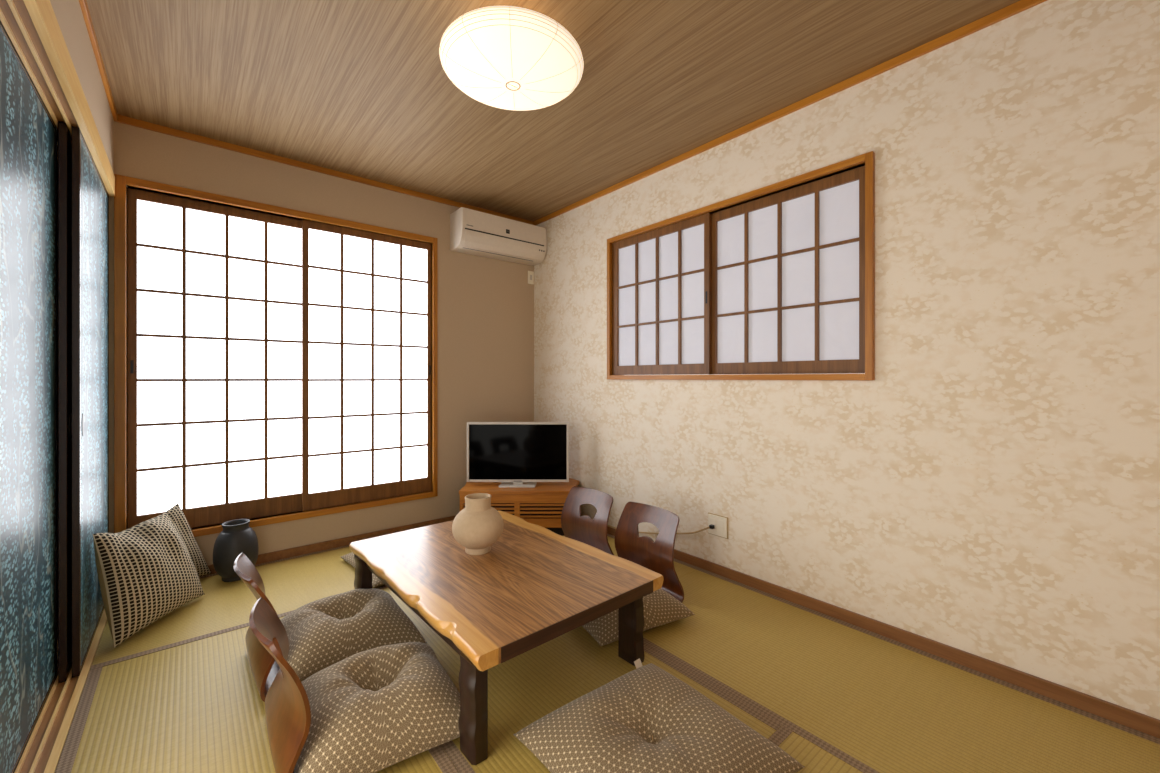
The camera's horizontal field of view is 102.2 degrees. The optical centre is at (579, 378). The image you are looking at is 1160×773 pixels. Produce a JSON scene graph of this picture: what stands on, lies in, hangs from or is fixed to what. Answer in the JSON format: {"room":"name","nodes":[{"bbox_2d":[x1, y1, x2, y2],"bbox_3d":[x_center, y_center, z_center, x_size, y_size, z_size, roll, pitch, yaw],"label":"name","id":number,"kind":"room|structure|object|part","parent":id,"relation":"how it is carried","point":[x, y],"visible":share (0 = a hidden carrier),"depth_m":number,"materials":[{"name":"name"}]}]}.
{"room":"traditional dwelling","nodes":[
{"label":"traditional dwelling","id":0,"kind":"room"},
{"bbox_2d":[50,0,113,639],"bbox_3d":[-1.347,-0.092,0.997,0.200,2.505,3.697,0,0,-40],"label":"wall","id":1,"kind":"structure","parent":0,"point":[68,13],"depth_m":1.80,"materials":[{"name":"paper"}]},
{"bbox_2d":[0,21,56,772],"bbox_3d":[-1.639,0.088,1.361,0.021,2.040,0.950,0,0,-40],"label":"door","id":2,"kind":"structure","parent":1,"relation":"in","point":[28,131],"depth_m":1.40,"materials":[{"name":"teal paper"}]},
{"bbox_2d":[14,608,106,772],"bbox_3d":[-1.317,1.124,1.021,0.136,0.052,3.456,0,0,-40],"label":"sill","id":3,"kind":"structure","parent":1,"relation":"attached to","point":[42,752],"depth_m":1.50,"materials":[{"name":"brown wood"}]},
{"bbox_2d":[58,121,71,682],"bbox_3d":[-2.153,0.088,2.025,0.021,2.040,0.838,0,0,-40],"label":"door","id":4,"kind":"structure","parent":1,"relation":"in","point":[64,135],"depth_m":1.71,"materials":[{"name":"black paint"}]},
{"bbox_3d":[-2.153,0.088,2.025,0.018,2.000,0.802,0,0,-40],"label":"panel","id":5,"kind":"part","parent":4,"relation":"part of","materials":[{"name":"black paint"}]},
{"bbox_3d":[-1.925,0.178,1.767,0.002,0.090,0.044,0,0,-40],"label":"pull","id":6,"kind":"part","parent":4,"relation":"part of","materials":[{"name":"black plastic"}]},
{"bbox_2d":[72,126,108,677],"bbox_3d":[-2.133,0.088,2.051,0.021,2.040,0.823,0,0,-40],"label":"door","id":7,"kind":"structure","parent":1,"relation":"in","point":[90,196],"depth_m":1.88,"materials":[{"name":"teal paper"}]},
{"bbox_3d":[-1.910,0.178,1.799,0.002,0.090,0.044,0,0,-40],"label":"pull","id":8,"kind":"part","parent":7,"relation":"part of","materials":[{"name":"black plastic"}]},
{"bbox_3d":[-2.133,0.088,2.051,0.018,2.000,0.787,0,0,-40],"label":"panel","id":9,"kind":"part","parent":7,"relation":"part of","materials":[{"name":"teal paper"}]},
{"bbox_2d":[79,0,116,120],"bbox_3d":[-1.260,-1.327,1.059,0.014,0.035,3.441,0,0,-40],"label":"trim","id":10,"kind":"structure","parent":1,"relation":"attached to","point":[83,3],"depth_m":1.90,"materials":[{"name":"brown wood"}]},
{"bbox_2d":[109,121,533,564],"bbox_3d":[-1.426,-0.092,3.261,2.821,2.505,0.120,0,0,-40],"label":"wall","id":11,"kind":"structure","parent":0,"point":[486,305],"depth_m":3.35,"materials":[{"name":"paint"}]},
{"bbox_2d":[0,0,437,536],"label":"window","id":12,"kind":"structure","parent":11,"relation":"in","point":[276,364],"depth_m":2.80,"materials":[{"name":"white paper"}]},
{"bbox_3d":[-2.355,-0.059,2.460,0.012,0.070,0.002,0,0,-40],"label":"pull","id":13,"kind":"part","parent":12,"relation":"part of","materials":[{"name":"black plastic"}]},
{"bbox_3d":[-2.058,-0.080,2.721,0.826,1.833,0.022,0,0,-40],"label":"sash","id":14,"kind":"part","parent":12,"relation":"part of","materials":[{"name":"white paper"}]},
{"bbox_3d":[-1.428,-0.080,3.211,0.834,1.833,0.022,0,0,-40],"label":"sash","id":15,"kind":"part","parent":12,"relation":"part of","materials":[{"name":"white paper"}]},
{"bbox_2d":[114,114,532,224],"bbox_3d":[-1.388,-1.327,3.204,2.565,0.035,0.016,0,0,-40],"label":"trim","id":16,"kind":"structure","parent":11,"relation":"attached to","point":[121,119],"depth_m":2.87,"materials":[{"name":"brown wood"}]},
{"bbox_2d":[207,515,455,574],"bbox_3d":[-1.386,1.084,3.207,2.562,0.072,0.014,0,0,-40],"label":"baseboard","id":17,"kind":"structure","parent":11,"relation":"attached to","point":[301,550],"depth_m":3.02,"materials":[{"name":"brown wood"}]},
{"bbox_2d":[450,207,546,265],"bbox_3d":[-0.628,-1.103,3.707,0.753,0.282,0.217,0,0,-40],"label":"air conditioner","id":18,"kind":"object","parent":11,"relation":"attached to","point":[472,232],"visible":1,"depth_m":3.60,"materials":[{"name":"white plastic"}]},
{"bbox_3d":[-0.564,-1.167,3.629,0.743,0.142,0.011,0,0,-40],"label":"panel","id":19,"kind":"part","parent":18,"relation":"part of","materials":[{"name":"white plastic"}]},
{"bbox_2d":[528,271,533,283],"bbox_3d":[-0.421,-0.863,4.015,0.058,0.110,0.010,0,0,-40],"label":"wall socket","id":20,"kind":"object","parent":11,"relation":"attached to","point":[530,273],"visible":1,"depth_m":4.01,"materials":[{"name":"beige plastic"}]},
{"bbox_2d":[86,0,1019,221],"bbox_3d":[-0.280,-1.395,1.888,2.821,0.100,3.697,0,0,-40],"label":"ceiling","id":21,"kind":"structure","parent":0,"point":[361,88],"depth_m":2.10,"materials":[{"name":"brown wood"}]},
{"bbox_2d":[439,5,583,110],"bbox_3d":[-0.252,-1.221,1.761,0.533,0.247,0.533,0,0,3],"label":"lantern","id":22,"kind":"object","parent":21,"relation":"attached to","point":[507,57],"visible":1,"depth_m":1.64,"materials":[{"name":"beige paper"}]},
{"bbox_2d":[534,0,1159,719],"bbox_3d":[0.795,-0.092,2.708,0.120,2.505,3.577,0,0,-40],"label":"wall","id":23,"kind":"structure","parent":0,"point":[992,493],"depth_m":1.81,"materials":[{"name":"paint"}]},
{"bbox_2d":[708,512,727,538],"bbox_3d":[0.773,0.829,2.630,0.014,0.119,0.129,0,0,-40],"label":"wall socket","id":24,"kind":"object","parent":23,"relation":"attached to","point":[720,522],"visible":1,"depth_m":2.62,"materials":[{"name":"beige plastic"}]},
{"bbox_2d":[581,515,714,533],"bbox_3d":[0.375,0.938,3.074,0.034,0.219,1.163,0,0,-40],"label":"power cord","id":25,"kind":"object","parent":24,"relation":"attached to","point":[711,526],"visible":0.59,"depth_m":2.75,"materials":[{"name":"black plastic"}]},
{"bbox_2d":[710,518,715,531],"bbox_3d":[0.752,0.829,2.646,0.004,0.072,0.036,0,0,-40],"label":"outlet","id":26,"kind":"object","parent":24,"relation":"attached to","point":[712,520],"depth_m":2.64,"materials":[{"name":"beige plastic"}]},
{"bbox_2d":[718,520,723,533],"bbox_3d":[0.785,0.829,2.606,0.004,0.072,0.036,0,0,-40],"label":"outlet","id":27,"kind":"object","parent":24,"relation":"attached to","point":[720,522],"depth_m":2.61,"materials":[{"name":"beige plastic"}]},
{"bbox_2d":[607,151,874,379],"bbox_3d":[0.773,-0.485,2.700,0.125,0.990,1.674,0,0,-40],"label":"window","id":28,"kind":"structure","parent":23,"relation":"in","point":[780,285],"depth_m":2.51,"materials":[{"name":"brown wood"}]},
{"bbox_3d":[0.492,-0.485,2.997,0.022,0.928,0.800,0,0,-40],"label":"sash","id":29,"kind":"part","parent":28,"relation":"part of","materials":[{"name":"white paper"}]},
{"bbox_3d":[1.020,-0.485,2.406,0.022,0.928,0.844,0,0,-40],"label":"sash","id":30,"kind":"part","parent":28,"relation":"part of","materials":[{"name":"brown wood"}]},
{"bbox_2d":[533,0,1046,225],"bbox_3d":[0.705,-1.327,2.710,0.016,0.035,3.457,0,0,-40],"label":"trim","id":31,"kind":"structure","parent":23,"relation":"attached to","point":[1022,5],"depth_m":2.14,"materials":[{"name":"brown wood"}]},
{"bbox_2d":[607,526,1159,738],"bbox_3d":[0.706,1.084,2.711,0.014,0.072,3.457,0,0,-40],"label":"baseboard","id":32,"kind":"structure","parent":23,"relation":"attached to","point":[1135,720],"depth_m":1.81,"materials":[{"name":"brown wood"}]},
{"bbox_3d":[-0.310,1.208,1.745,3.051,0.104,3.877,0,0,-40],"label":"floor","id":33,"kind":"structure","parent":0,"visible":0},
{"bbox_2d":[90,545,387,669],"bbox_3d":[-1.440,1.127,2.625,1.728,0.056,0.805,0,0,-40],"label":"mat","id":34,"kind":"object","parent":33,"relation":"on","point":[291,583],"visible":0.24,"depth_m":2.31,"materials":[{"name":"wicker"}]},
{"bbox_2d":[93,512,203,647],"bbox_3d":[-1.938,0.859,2.123,0.215,0.458,0.468,0,0,3],"label":"throw pillow","id":35,"kind":"object","parent":34,"relation":"on","point":[146,571],"visible":1,"depth_m":2.01,"materials":[{"name":"beige fabric"}]},
{"bbox_2d":[161,503,210,576],"bbox_3d":[-2.127,0.879,2.376,0.150,0.418,0.461,0,0,7],"label":"throw pillow","id":36,"kind":"object","parent":34,"relation":"on","point":[175,513],"visible":0.2,"depth_m":2.49,"materials":[{"name":"beige fabric"}]},
{"bbox_2d":[213,519,257,581],"bbox_3d":[-1.894,0.945,2.577,0.203,0.304,0.203,0,0,-40],"label":"vase","id":37,"kind":"object","parent":34,"relation":"on","point":[236,537],"visible":0.84,"depth_m":2.51,"materials":[{"name":"black ceramic"}]},
{"bbox_2d":[341,552,383,586],"bbox_3d":[-1.051,1.050,2.796,0.560,0.093,0.560,0,0,-42],"label":"floor cushion","id":38,"kind":"object","parent":34,"relation":"on","point":[349,557],"visible":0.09,"depth_m":2.69,"materials":[{"name":"beige fabric"}]},
{"bbox_2d":[55,616,458,772],"bbox_3d":[-0.935,1.127,1.345,0.863,0.056,1.805,0,0,-40],"label":"mat","id":39,"kind":"object","parent":33,"relation":"on","point":[198,706],"visible":0.48,"depth_m":1.50,"materials":[{"name":"wicker"}]},
{"bbox_2d":[233,552,279,701],"bbox_3d":[-1.078,0.888,1.833,0.448,0.412,0.464,0,0,-41],"label":"chair","id":40,"kind":"object","parent":39,"relation":"on","point":[264,668],"visible":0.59,"depth_m":1.66,"materials":[{"name":"red wood"}]},
{"bbox_3d":[-1.039,1.088,1.867,0.344,0.013,0.464,0,0,-41],"label":"seat","id":41,"kind":"part","parent":40,"relation":"part of","materials":[{"name":"wood"}]},
{"bbox_2d":[281,588,426,681],"bbox_3d":[-0.960,1.001,1.915,0.500,0.155,0.500,0,0,-38],"label":"floor cushion","id":42,"kind":"object","parent":40,"relation":"on","point":[321,633],"visible":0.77,"depth_m":1.80,"materials":[{"name":"beige fabric"}]},
{"bbox_2d":[249,597,310,772],"bbox_3d":[-0.749,0.888,1.448,0.448,0.412,0.464,0,0,-39],"label":"chair","id":43,"kind":"object","parent":39,"relation":"on","point":[287,706],"visible":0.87,"depth_m":1.28,"materials":[{"name":"red wood"}]},
{"bbox_2d":[294,642,459,772],"bbox_3d":[-0.657,0.998,1.483,0.516,0.160,0.516,0,0,-34],"label":"floor cushion","id":44,"kind":"object","parent":43,"relation":"on","point":[373,710],"visible":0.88,"depth_m":1.35,"materials":[{"name":"beige fabric"}]},
{"bbox_2d":[381,588,780,772],"bbox_3d":[-0.271,1.127,1.899,0.863,0.056,1.805,0,0,-40],"label":"mat","id":45,"kind":"object","parent":33,"relation":"on","point":[531,685],"visible":0.15,"depth_m":1.68,"materials":[{"name":"wicker"}]},
{"bbox_2d":[349,510,663,764],"bbox_3d":[-0.370,0.932,2.003,0.829,0.332,1.200,0,0,-41],"label":"table","id":46,"kind":"object","parent":45,"relation":"on","point":[535,585],"visible":0.91,"depth_m":1.74,"materials":[{"name":"brown wood"}]},
{"bbox_3d":[-0.993,0.956,2.138,0.056,0.286,0.090,0,0,-41],"label":"leg","id":47,"kind":"part","parent":46,"relation":"part of","materials":[{"name":"brown wood"}]},
{"bbox_3d":[-0.313,0.956,1.369,0.056,0.286,0.090,0,0,-41],"label":"leg","id":48,"kind":"part","parent":46,"relation":"part of","materials":[{"name":"brown wood"}]},
{"bbox_2d":[452,493,503,554],"bbox_3d":[-0.452,0.645,2.077,0.224,0.244,0.224,0,0,-40],"label":"vase","id":49,"kind":"object","parent":46,"relation":"on","point":[479,525],"visible":1,"depth_m":2.01,"materials":[{"name":"beige ceramic"}]},
{"bbox_3d":[0.204,0.956,1.834,0.060,0.286,0.090,0,0,-41],"label":"leg","id":50,"kind":"part","parent":46,"relation":"part of","materials":[{"name":"brown wood"}]},
{"bbox_2d":[513,658,804,772],"bbox_3d":[0.210,1.039,1.355,0.590,0.115,0.591,0,0,-37],"label":"floor cushion","id":51,"kind":"object","parent":45,"relation":"on","point":[646,719],"visible":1,"depth_m":1.32,"materials":[{"name":"beige fabric"}]},
{"bbox_2d":[564,534,699,577],"bbox_3d":[-0.168,1.127,3.098,0.827,0.056,1.710,0,0,-40],"label":"mat","id":52,"kind":"object","parent":33,"relation":"on","point":[682,568],"visible":0.11,"depth_m":2.75,"materials":[{"name":"wicker"}]},
{"bbox_2d":[459,478,578,535],"bbox_3d":[-0.435,0.936,3.607,0.856,0.326,0.805,0,0,0],"label":"stand","id":53,"kind":"object","parent":52,"relation":"on","point":[542,505],"visible":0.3,"depth_m":3.21,"materials":[{"name":"orange wood"}]},
{"bbox_3d":[-0.432,0.910,3.221,0.788,0.229,0.026,0,0,0],"label":"frame","id":54,"kind":"part","parent":53,"relation":"part of","materials":[{"name":"orange wood"}]},
{"bbox_2d":[467,422,568,487],"bbox_3d":[-0.446,0.544,3.373,0.732,0.456,0.150,0,0,0],"label":"television","id":55,"kind":"object","parent":53,"relation":"on","point":[513,454],"visible":1,"depth_m":3.36,"materials":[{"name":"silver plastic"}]},
{"bbox_3d":[-0.446,0.767,3.373,0.256,0.010,0.150,0,0,0],"label":"stand plate","id":56,"kind":"part","parent":55,"relation":"part of","materials":[{"name":"silver metal"}]},
{"bbox_2d":[561,486,613,554],"bbox_3d":[-0.065,0.888,2.713,0.448,0.412,0.464,0,0,-42],"label":"chair","id":57,"kind":"object","parent":52,"relation":"on","point":[585,529],"visible":0.56,"depth_m":2.83,"materials":[{"name":"red wood"}]},
{"bbox_2d":[615,502,683,602],"bbox_3d":[0.237,0.888,2.348,0.448,0.412,0.464,0,0,-40],"label":"chair","id":58,"kind":"object","parent":52,"relation":"on","point":[657,556],"visible":0.58,"depth_m":2.43,"materials":[{"name":"red wood"}]},
{"bbox_2d":[582,588,694,645],"bbox_3d":[0.175,1.016,2.185,0.500,0.124,0.500,0,0,-30],"label":"floor cushion","id":59,"kind":"object","parent":58,"relation":"on","point":[660,607],"visible":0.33,"depth_m":2.02,"materials":[{"name":"beige fabric"}]},
{"bbox_2d":[768,725,861,772],"bbox_3d":[0.242,1.127,0.611,1.728,0.056,0.826,0,0,-40],"label":"mat","id":60,"kind":"object","parent":33,"relation":"on","point":[815,759],"visible":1,"depth_m":1.37,"materials":[{"name":"wicker"}]},
{"bbox_2d":[643,568,1159,772],"bbox_3d":[0.935,1.127,1.777,0.827,0.056,1.728,0,0,-40],"label":"mat","id":61,"kind":"object","parent":33,"relation":"on","point":[874,702],"visible":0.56,"depth_m":1.62,"materials":[{"name":"wicker"}]}
]}

